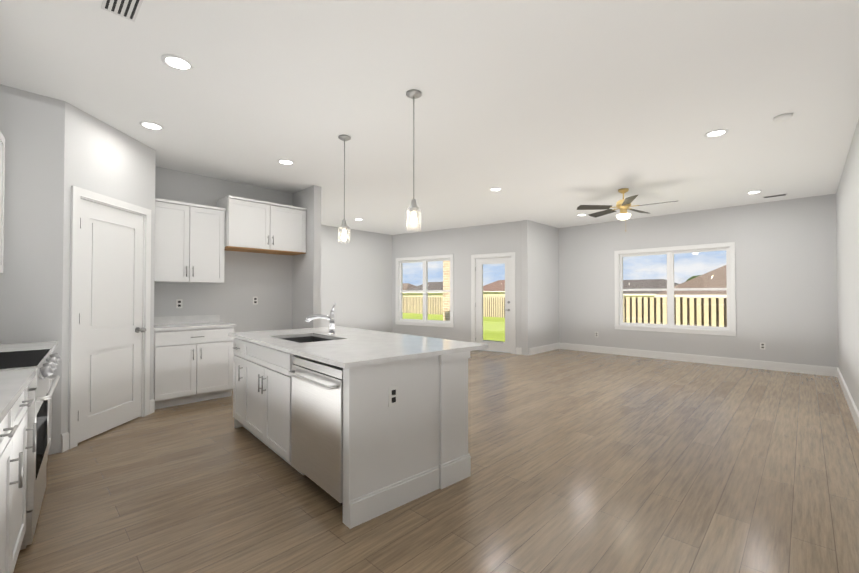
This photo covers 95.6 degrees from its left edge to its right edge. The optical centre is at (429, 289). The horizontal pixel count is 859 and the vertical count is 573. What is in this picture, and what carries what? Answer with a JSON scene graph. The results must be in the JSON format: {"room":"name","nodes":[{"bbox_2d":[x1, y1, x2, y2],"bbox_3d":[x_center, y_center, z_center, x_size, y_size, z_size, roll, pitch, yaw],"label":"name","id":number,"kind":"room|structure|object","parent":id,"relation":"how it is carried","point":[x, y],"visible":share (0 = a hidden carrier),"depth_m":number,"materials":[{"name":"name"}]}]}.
{"room":"kitchen","nodes":[
{"label":"kitchen","id":0,"kind":"room"},
{"bbox_2d":[0,84,858,454],"bbox_3d":[0.165,-0.104,3.885,11.280,2.880,12.180,-1,-1,44],"label":"wall","id":1,"kind":"structure","parent":0,"point":[798,280],"depth_m":6.20,"materials":[{"name":"paint"}]},
{"bbox_2d":[0,131,4,272],"bbox_3d":[-2.812,-0.766,2.267,0.416,1.280,1.500,1,-1,-41],"label":"upper cabinet","id":2,"kind":"object","parent":1,"relation":"attached to","point":[2,162],"visible":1,"depth_m":2.87,"materials":[{"name":"white wood"}]},
{"bbox_2d":[68,186,150,448],"bbox_3d":[-3.055,0.233,3.721,0.118,2.200,0.940,0,-1,-1],"label":"door frame","id":3,"kind":"structure","parent":1,"relation":"attached to","point":[78,194],"depth_m":3.33,"materials":[{"name":"white wood"}]},
{"bbox_2d":[78,199,145,442],"bbox_3d":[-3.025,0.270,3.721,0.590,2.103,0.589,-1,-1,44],"label":"pantry door","id":4,"kind":"structure","parent":1,"relation":"in","point":[111,329],"depth_m":3.68,"materials":[{"name":"white wood"}]},
{"bbox_2d":[176,299,182,307],"bbox_3d":[-3.212,0.181,4.998,0.008,0.115,0.070,-1,-1,44],"label":"electrical outlet plate","id":5,"kind":"object","parent":1,"relation":"attached to","point":[179,303],"depth_m":5.00,"materials":[{"name":"white plastic"}]},
{"bbox_2d":[154,198,225,282],"bbox_3d":[-3.059,-0.576,4.890,0.386,0.970,0.815,-1,-1,44],"label":"upper cabinet","id":6,"kind":"object","parent":1,"relation":"attached to","point":[189,242],"visible":0.96,"depth_m":4.78,"materials":[{"name":"white wood"}]},
{"bbox_2d":[253,297,257,304],"bbox_3d":[-2.544,0.160,5.690,0.008,0.115,0.070,-1,-1,44],"label":"electrical outlet plate","id":7,"kind":"object","parent":1,"relation":"attached to","point":[255,299],"depth_m":5.69,"materials":[{"name":"white plastic"}]},
{"bbox_2d":[217,195,306,255],"bbox_3d":[-2.361,-0.877,5.553,0.476,0.670,1.096,-1,-1,44],"label":"upper cabinet","id":8,"kind":"object","parent":1,"relation":"attached to","point":[255,226],"visible":0.98,"depth_m":5.36,"materials":[{"name":"white painted wood"},{"name":"raw wood"},{"name":"brushed nickel"}]},
{"bbox_2d":[395,254,453,326],"bbox_3d":[-0.125,0.037,9.865,1.780,1.750,0.185,-1,-1,34],"label":"dining room window","id":9,"kind":"structure","parent":1,"relation":"in","point":[399,308],"depth_m":9.86,"materials":[{"name":"white plastic"}]},
{"bbox_2d":[475,257,510,352],"bbox_3d":[1.434,0.338,8.784,0.885,2.105,0.106,-1,-1,34],"label":"back door","id":10,"kind":"structure","parent":1,"relation":"in","point":[501,346],"depth_m":8.78,"materials":[{"name":"white"}]},
{"bbox_2d":[471,252,515,353],"bbox_3d":[1.459,0.295,8.812,1.070,2.215,0.168,-1,-1,34],"label":"door frame","id":11,"kind":"structure","parent":1,"relation":"attached to","point":[473,297],"depth_m":8.74,"materials":[{"name":"white wood"}]},
{"bbox_2d":[529,343,559,354],"bbox_3d":[2.595,1.329,8.764,0.016,0.147,1.396,-1,-1,44],"label":"baseboard","id":12,"kind":"structure","parent":1,"relation":"attached to","point":[535,350],"depth_m":8.72,"materials":[{"name":"white wood"}]},
{"bbox_2d":[614,242,736,335],"bbox_3d":[4.793,-0.002,7.752,2.080,1.690,0.185,-1,-1,44],"label":"window","id":13,"kind":"structure","parent":1,"relation":"in","point":[670,289],"depth_m":7.71,"materials":[{"name":"white plastic"}]},
{"bbox_2d":[560,343,835,376],"bbox_3d":[4.734,1.314,7.701,4.570,0.147,0.016,-1,-1,44],"label":"baseboard","id":14,"kind":"structure","parent":1,"relation":"attached to","point":[793,367],"depth_m":7.21,"materials":[{"name":"white wood"}]},
{"bbox_2d":[760,343,764,349],"bbox_3d":[5.755,0.974,6.726,0.070,0.115,0.007,-1,-1,44],"label":"electrical outlet plate","id":15,"kind":"object","parent":1,"relation":"attached to","point":[762,345],"depth_m":6.73,"materials":[{"name":"white plastic"}]},
{"bbox_2d":[836,367,858,431],"bbox_3d":[4.561,1.267,4.200,0.016,0.147,5.296,-1,-1,44],"label":"baseboard","id":16,"kind":"structure","parent":1,"relation":"attached to","point":[854,411],"depth_m":4.47,"materials":[{"name":"white wood"}]},
{"bbox_2d":[0,0,858,234],"bbox_3d":[0.066,-1.619,3.911,11.730,0.150,12.350,-1,-1,44],"label":"ceiling","id":17,"kind":"structure","parent":0,"point":[555,113],"depth_m":3.10,"materials":[{"name":"paint"}]},
{"bbox_2d":[101,0,142,21],"bbox_3d":[-1.663,-1.564,2.110,0.300,0.009,0.150,-1,-1,44],"label":"ceiling vent","id":18,"kind":"object","parent":17,"relation":"in","point":[128,9],"depth_m":2.15,"materials":[{"name":"silver metal"}]},
{"bbox_2d":[139,121,163,129],"bbox_3d":[-2.617,-1.542,3.670,0.190,0.010,0.190,-1,-1,44],"label":"recessed light","id":19,"kind":"object","parent":17,"relation":"in","point":[151,125],"visible":1,"depth_m":3.66,"materials":[{"name":"white plastic"}]},
{"bbox_2d":[161,54,193,70],"bbox_3d":[-1.729,-1.556,2.675,0.190,0.010,0.190,-1,-1,44],"label":"recessed light","id":20,"kind":"object","parent":17,"relation":"in","point":[176,62],"visible":1,"depth_m":2.67,"materials":[{"name":"white plastic"}]},
{"bbox_2d":[277,159,293,164],"bbox_3d":[-1.723,-1.529,4.669,0.190,0.010,0.190,-1,-1,44],"label":"recessed light","id":21,"kind":"object","parent":17,"relation":"in","point":[285,161],"visible":1,"depth_m":4.65,"materials":[{"name":"white plastic"}]},
{"bbox_2d":[338,135,350,242],"bbox_3d":[-0.860,-1.009,3.936,0.124,1.070,0.124,-1,-1,44],"label":"pendant light","id":22,"kind":"object","parent":17,"relation":"hanging from","point":[344,226],"visible":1,"depth_m":3.92,"materials":[{"name":"silver metal"}]},
{"bbox_2d":[406,89,421,231],"bbox_3d":[-0.124,-1.010,3.078,0.124,1.090,0.124,-1,-1,44],"label":"pendant light","id":23,"kind":"object","parent":17,"relation":"hanging from","point":[413,94],"visible":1,"depth_m":3.06,"materials":[{"name":"glass"}]},
{"bbox_2d":[489,187,501,190],"bbox_3d":[1.000,-1.512,5.878,0.190,0.010,0.190,-1,-1,44],"label":"recessed light","id":24,"kind":"object","parent":17,"relation":"in","point":[495,189],"visible":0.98,"depth_m":5.88,"materials":[{"name":"white plastic"}]},
{"bbox_2d":[577,188,675,230],"bbox_3d":[2.973,-1.197,5.891,1.330,0.640,1.335,-1,-1,44],"label":"ceiling fan","id":25,"kind":"object","parent":17,"relation":"hanging from","point":[623,205],"visible":1,"depth_m":5.86,"materials":[{"name":"gold metal"}]},
{"bbox_2d":[704,129,727,136],"bbox_3d":[2.826,-1.540,3.839,0.190,0.010,0.190,-1,-1,44],"label":"recessed light","id":26,"kind":"object","parent":17,"relation":"in","point":[717,132],"visible":1,"depth_m":3.83,"materials":[{"name":"white plastic"}]},
{"bbox_2d":[746,190,761,193],"bbox_3d":[5.035,-1.510,6.042,0.190,0.010,0.190,-1,-1,44],"label":"recessed light","id":27,"kind":"object","parent":17,"relation":"in","point":[754,192],"visible":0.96,"depth_m":6.04,"materials":[{"name":"white plastic"}]},
{"bbox_2d":[762,193,787,197],"bbox_3d":[5.554,-1.507,6.263,0.300,0.009,0.120,-1,-1,44],"label":"ceiling vent","id":28,"kind":"object","parent":17,"relation":"in","point":[786,193],"depth_m":6.24,"materials":[{"name":"silver metal"}]},
{"bbox_2d":[773,113,792,122],"bbox_3d":[3.164,-1.532,3.484,0.130,0.035,0.130,-1,-1,44],"label":"smoke detector","id":29,"kind":"object","parent":17,"relation":"attached to","point":[785,117],"visible":1,"depth_m":3.46,"materials":[{"name":"white plastic"}]},
{"bbox_2d":[13,349,858,572],"bbox_3d":[0.148,1.395,3.811,11.330,0.120,12.180,-1,-1,44],"label":"floor","id":30,"kind":"structure","parent":0,"point":[587,462],"depth_m":2.56,"materials":[{"name":"brown wood"}]},
{"bbox_2d":[0,341,60,572],"bbox_3d":[-2.368,0.803,1.952,0.708,1.014,2.525,1,-1,-41],"label":"base cabinet","id":31,"kind":"object","parent":30,"relation":"on","point":[27,387],"visible":1,"depth_m":1.91,"materials":[{"name":"white painted wood"},{"name":"brushed nickel"}]},
{"bbox_2d":[153,315,235,408],"bbox_3d":[-2.946,0.841,4.793,0.656,1.014,0.860,-1,-1,44],"label":"base cabinet","id":32,"kind":"object","parent":30,"relation":"on","point":[193,358],"visible":0.96,"depth_m":4.59,"materials":[{"name":"white painted wood"},{"name":"brushed nickel"}]},
{"bbox_2d":[233,342,473,528],"bbox_3d":[-0.823,0.885,3.235,2.258,0.884,1.155,-1,-1,44],"label":"kitchen island","id":33,"kind":"object","parent":30,"relation":"on","point":[361,426],"depth_m":2.46,"materials":[{"name":"white wood"}]},
{"bbox_2d":[228,330,427,365],"bbox_3d":[-0.978,0.427,3.146,2.290,0.030,0.777,-1,-1,44],"label":"island countertop","id":34,"kind":"structure","parent":33,"relation":"on","point":[343,353],"depth_m":2.68,"materials":[{"name":"white stone"}]},
{"bbox_2d":[288,334,331,341],"bbox_3d":[-1.064,0.544,3.383,0.735,0.222,0.495,-1,-1,44],"label":"sink","id":35,"kind":"object","parent":34,"relation":"in","point":[291,337],"depth_m":3.68,"materials":[{"name":"grey metal"}]},
{"bbox_2d":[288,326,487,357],"bbox_3d":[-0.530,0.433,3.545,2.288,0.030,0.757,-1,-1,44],"label":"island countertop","id":36,"kind":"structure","parent":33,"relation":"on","point":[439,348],"depth_m":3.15,"materials":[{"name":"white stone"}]},
{"bbox_2d":[305,302,335,333],"bbox_3d":[-1.034,0.271,3.699,0.241,0.298,0.203,-1,-1,44],"label":"faucet","id":37,"kind":"object","parent":36,"relation":"on","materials":[{"name":"silver metal"}]},
{"label":"outside","id":38,"kind":"structure","parent":0,"visible":0},
{"bbox_2d":[403,313,504,341],"bbox_3d":[51.059,2.948,82.113,200.000,0.200,210.000,-1,-1,44],"label":"lawn","id":39,"kind":"structure","parent":38,"point":[497,334],"depth_m":22.81,"materials":[{"name":"green plant"}]},
{"bbox_2d":[403,283,415,289],"bbox_3d":[-8.192,0.729,112.907,15.900,5.066,10.900,-1,-1,44],"label":"house","id":40,"kind":"structure","parent":39,"relation":"on","point":[406,286],"depth_m":109.20,"materials":[{"name":"beige"}]},
{"bbox_2d":[403,282,442,296],"bbox_3d":[2.112,0.574,90.461,15.900,4.766,10.900,-1,-1,44],"label":"house","id":41,"kind":"structure","parent":39,"relation":"on","point":[430,286],"depth_m":88.36,"materials":[{"name":"beige"}]},
{"bbox_2d":[483,280,504,297],"bbox_3d":[20.784,0.281,98.297,17.900,5.566,11.900,-1,-1,44],"label":"house","id":42,"kind":"structure","parent":39,"relation":"on","point":[497,287],"depth_m":96.61,"materials":[{"name":"beige"}]},
{"bbox_2d":[403,297,726,326],"bbox_3d":[-2.607,1.315,30.913,74.125,1.668,9.782,-1,-1,44],"label":"fence","id":43,"kind":"object","parent":39,"relation":"on","point":[720,319],"depth_m":13.90,"materials":[{"name":"brown wood"}]},
{"bbox_2d":[623,279,678,297],"bbox_3d":[29.638,0.532,54.177,13.900,3.866,10.900,-1,-1,44],"label":"house","id":44,"kind":"structure","parent":39,"relation":"on","point":[642,286],"depth_m":51.28,"materials":[{"name":"beige"}]},
{"bbox_2d":[654,265,726,297],"bbox_3d":[25.222,-0.563,24.406,16.900,5.246,11.900,-1,-1,44],"label":"house","id":45,"kind":"structure","parent":39,"relation":"on","point":[703,280],"depth_m":25.04,"materials":[{"name":"beige"}]},
{"bbox_3d":[3.093,1.641,8.711,8.700,0.420,1.825,-1,-1,44],"label":"porch","id":46,"kind":"object","parent":39,"relation":"on","visible":0},
{"bbox_2d":[443,261,449,320],"bbox_3d":[0.695,-0.042,11.794,0.400,3.030,0.400,-1,-1,44],"label":"column","id":47,"kind":"structure","parent":46,"relation":"on","point":[446,301],"depth_m":11.69,"materials":[{"name":"brick"}]}
]}

